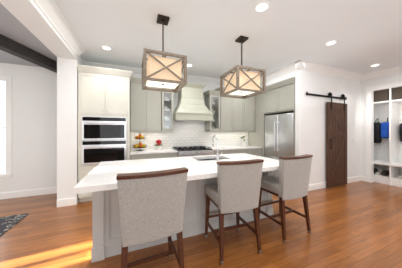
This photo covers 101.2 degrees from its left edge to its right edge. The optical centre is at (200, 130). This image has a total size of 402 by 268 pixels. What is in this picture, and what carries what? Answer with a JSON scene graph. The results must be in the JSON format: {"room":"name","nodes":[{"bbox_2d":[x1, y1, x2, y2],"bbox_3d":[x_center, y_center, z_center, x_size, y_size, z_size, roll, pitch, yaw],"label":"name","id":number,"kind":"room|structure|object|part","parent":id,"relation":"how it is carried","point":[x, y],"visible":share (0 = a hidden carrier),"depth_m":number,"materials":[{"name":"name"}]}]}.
{"room":"kitchen","nodes":[
{"label":"kitchen","id":0,"kind":"room"},
{"bbox_2d":[0,63,56,191],"bbox_3d":[-5.130,0.000,2.953,4.700,2.760,0.120,0,0,-22],"label":"wall","id":1,"kind":"structure","parent":0,"point":[34,121],"depth_m":3.51,"materials":[{"name":"white paint"}]},
{"bbox_2d":[0,76,12,178],"bbox_3d":[-4.456,-0.070,3.193,1.250,2.080,0.160,0,0,-22],"label":"window","id":2,"kind":"structure","parent":1,"relation":"in","point":[6,129],"depth_m":3.37,"materials":[{"name":"white"}]},
{"bbox_2d":[0,0,401,206],"bbox_3d":[-1.262,-0.070,-0.726,14.875,2.900,9.600,0,0,-22],"label":"molding","id":3,"kind":"structure","parent":1,"relation":"attached to","point":[50,10],"depth_m":3.92,"materials":[{"name":"white paint"}]},
{"bbox_2d":[0,3,56,66],"bbox_3d":[-4.723,-1.410,-2.059,7.700,0.060,9.720,0,0,-22],"label":"ceiling","id":4,"kind":"structure","parent":0,"point":[12,27],"depth_m":2.46,"materials":[{"name":"paint"}]},
{"bbox_2d":[0,34,56,72],"bbox_3d":[-2.896,-1.295,1.470,0.140,0.170,4.558,0,0,-1],"label":"beam","id":5,"kind":"structure","parent":4,"relation":"attached to","point":[12,47],"depth_m":2.72,"materials":[{"name":"brown wood"}]},
{"bbox_2d":[0,0,84,203],"bbox_3d":[-0.991,-0.070,-0.616,0.300,2.900,9.600,0,0,-22],"label":"wall","id":6,"kind":"structure","parent":0,"point":[29,15],"depth_m":3.02,"materials":[{"name":"white paint"}]},
{"bbox_2d":[130,75,223,149],"bbox_3d":[-0.234,-0.070,4.716,5.700,2.900,0.120,0,0,-22],"label":"wall","id":7,"kind":"structure","parent":0,"point":[182,125],"depth_m":4.59,"materials":[{"name":"white paint"}]},
{"bbox_2d":[0,181,401,267],"bbox_3d":[-0.286,1.410,2.042,19.000,0.060,14.000,0,0,-22],"label":"floor","id":8,"kind":"structure","parent":0,"point":[357,224],"depth_m":2.12,"materials":[{"name":"brown wood"}]},
{"bbox_2d":[0,213,28,236],"bbox_3d":[-3.666,1.373,1.172,2.680,0.011,2.320,0,0,-22],"label":"rug","id":9,"kind":"object","parent":8,"relation":"on","point":[7,223],"visible":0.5,"depth_m":2.49,"materials":[{"name":"grey fabric"}]},
{"bbox_2d":[116,167,187,267],"bbox_3d":[-0.448,0.852,1.512,0.551,1.056,0.562,0,0,-22],"label":"stool","id":10,"kind":"object","parent":8,"relation":"on","point":[151,205],"visible":1,"depth_m":1.28,"materials":[{"name":"grey fabric"}]},
{"bbox_2d":[77,64,261,201],"bbox_3d":[-0.385,0.072,4.197,4.401,2.615,0.720,0,0,-22],"label":"kitchen cabinets","id":11,"kind":"object","parent":8,"relation":"on","point":[103,114],"visible":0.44,"depth_m":3.83,"materials":[{"name":"white wood"}]},
{"bbox_2d":[132,134,146,150],"bbox_3d":[-1.447,0.212,3.902,0.328,0.494,0.328,0,0,-22],"label":"tiered fruit stand","id":12,"kind":"object","parent":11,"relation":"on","point":[140,145],"visible":0.96,"depth_m":3.85,"materials":[{"name":"food"}]},
{"bbox_2d":[154,139,161,149],"bbox_3d":[-1.054,0.334,4.104,0.220,0.250,0.220,0,0,-22],"label":"flower pot","id":13,"kind":"object","parent":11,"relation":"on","point":[158,145],"visible":1,"depth_m":4.06,"materials":[{"name":"ceramic"}]},
{"bbox_2d":[170,81,213,121],"bbox_3d":[-0.241,-0.743,4.333,0.994,0.965,0.572,0,0,-22],"label":"range hood","id":14,"kind":"object","parent":11,"relation":"attached to","point":[191,107],"depth_m":4.21,"materials":[{"name":"paint"}]},
{"bbox_2d":[241,134,246,145],"bbox_3d":[1.312,0.281,5.062,0.206,0.356,0.156,0,0,-22],"label":"vase flowers","id":15,"kind":"object","parent":11,"relation":"on","point":[244,141],"visible":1,"depth_m":5.01,"materials":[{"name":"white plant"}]},
{"bbox_2d":[89,171,272,262],"bbox_3d":[-0.139,0.945,2.559,2.496,0.870,0.786,0,0,-22],"label":"kitchen island","id":16,"kind":"object","parent":8,"relation":"on","point":[106,226],"depth_m":2.00,"materials":[{"name":"white wood"}]},
{"bbox_2d":[73,153,278,193],"bbox_3d":[-0.068,0.485,2.383,2.580,0.050,1.230,0,0,-22],"label":"island countertop","id":17,"kind":"structure","parent":16,"relation":"on","point":[103,177],"depth_m":2.08,"materials":[{"name":"white stone"}]},
{"bbox_2d":[213,135,224,158],"bbox_3d":[0.254,0.262,2.668,0.110,0.396,0.216,0,0,-22],"label":"faucet","id":18,"kind":"object","parent":17,"relation":"on","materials":[{"name":"silver metal"}]},
{"bbox_2d":[172,146,213,156],"bbox_3d":[-0.211,0.900,4.260,0.912,0.960,0.703,0,0,-22],"label":"gas range","id":19,"kind":"object","parent":8,"relation":"on","point":[184,151],"visible":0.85,"depth_m":4.05,"materials":[{"name":"silver metal"}]},
{"bbox_2d":[205,159,263,264],"bbox_3d":[0.360,0.852,1.990,0.551,1.056,0.562,0,0,-22],"label":"stool","id":20,"kind":"object","parent":8,"relation":"on","point":[235,189],"visible":1,"depth_m":1.77,"materials":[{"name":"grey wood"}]},
{"bbox_2d":[265,113,293,175],"bbox_3d":[2.290,0.472,4.393,0.807,1.815,0.910,0,0,-22],"label":"refrigerator","id":21,"kind":"object","parent":8,"relation":"on","point":[279,135],"visible":0.44,"depth_m":4.21,"materials":[{"name":"silver metal"}]},
{"bbox_2d":[258,154,312,242],"bbox_3d":[1.169,0.852,2.337,0.546,1.056,0.558,0,0,-22],"label":"stool","id":22,"kind":"object","parent":8,"relation":"on","point":[290,181],"visible":0.9,"depth_m":2.11,"materials":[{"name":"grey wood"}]},
{"bbox_2d":[373,87,401,187],"bbox_3d":[5.092,0.080,4.015,0.480,2.601,1.610,0,0,-22],"label":"lockers","id":23,"kind":"object","parent":8,"relation":"on","point":[387,162],"visible":0.77,"depth_m":4.31,"materials":[{"name":"white paint"}]},
{"bbox_2d":[54,0,401,78],"bbox_3d":[4.123,-1.550,1.407,11.300,0.060,9.520,0,0,-22],"label":"ceiling","id":24,"kind":"structure","parent":0,"point":[202,35],"depth_m":2.55,"materials":[{"name":"paint"}]},
{"bbox_2d":[100,45,111,49],"bbox_3d":[-1.721,-1.513,3.004,0.190,0.012,0.190,0,0,-22],"label":"recessed light","id":25,"kind":"object","parent":24,"relation":"in","point":[105,47],"visible":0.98,"depth_m":2.98,"materials":[{"name":"white paint"}]},
{"bbox_2d":[142,14,186,92],"bbox_3d":[-0.517,-1.056,2.240,0.523,0.926,0.523,0,0,-22],"label":"pendant light","id":26,"kind":"object","parent":24,"relation":"hanging from","point":[163,71],"visible":1,"depth_m":2.07,"materials":[{"name":"fabric"}]},
{"bbox_2d":[220,35,265,98],"bbox_3d":[0.670,-1.056,2.719,0.523,0.926,0.523,0,0,-22],"label":"pendant light","id":27,"kind":"object","parent":24,"relation":"hanging from","point":[242,83],"visible":1,"depth_m":2.56,"materials":[{"name":"fabric"}]},
{"bbox_2d":[254,1,269,11],"bbox_3d":[0.744,-1.513,2.015,0.190,0.012,0.190,0,0,-22],"label":"recessed light","id":28,"kind":"object","parent":24,"relation":"in","point":[261,6],"visible":0.92,"depth_m":2.00,"materials":[{"name":"white paint"}]},
{"bbox_2d":[324,39,337,45],"bbox_3d":[2.232,-1.513,2.832,0.190,0.012,0.190,0,0,-22],"label":"recessed light","id":29,"kind":"object","parent":24,"relation":"in","point":[330,42],"visible":0.96,"depth_m":2.81,"materials":[{"name":"white paint"}]},
{"bbox_2d":[260,70,295,155],"bbox_3d":[2.282,-0.070,4.762,0.960,2.900,1.680,0,0,-22],"label":"wall","id":30,"kind":"structure","parent":0,"point":[291,74],"depth_m":3.97,"materials":[{"name":"white paint"}]},
{"bbox_2d":[264,77,294,114],"bbox_3d":[2.297,-0.850,4.395,0.696,0.740,0.950,0,0,-22],"label":"upper cabinet","id":31,"kind":"object","parent":30,"relation":"attached to","point":[277,98],"depth_m":4.18,"materials":[{"name":"grey wood"}]},
{"bbox_2d":[296,69,360,184],"bbox_3d":[3.360,-0.070,4.216,2.550,2.900,0.100,0,0,-22],"label":"wall","id":32,"kind":"structure","parent":0,"point":[310,118],"depth_m":3.96,"materials":[{"name":"white paint"}]},
{"bbox_2d":[306,92,346,187],"bbox_3d":[3.101,0.208,3.990,1.500,2.304,0.124,0,0,-22],"label":"barn door","id":33,"kind":"structure","parent":32,"relation":"in","point":[336,145],"depth_m":4.08,"materials":[{"name":"brown wood"}]},
{"bbox_3d":[3.093,-0.732,4.010,1.500,0.424,0.081,0,0,-22],"label":"barn door rail hardware","id":34,"kind":"part","parent":33,"relation":"part of","materials":[{"name":"black metal"}]},
{"bbox_2d":[361,72,401,175],"bbox_3d":[5.948,-0.070,1.109,0.120,2.900,7.600,0,0,-22],"label":"wall","id":35,"kind":"structure","parent":0,"point":[387,79],"depth_m":4.52,"materials":[{"name":"white paint"}]}
]}

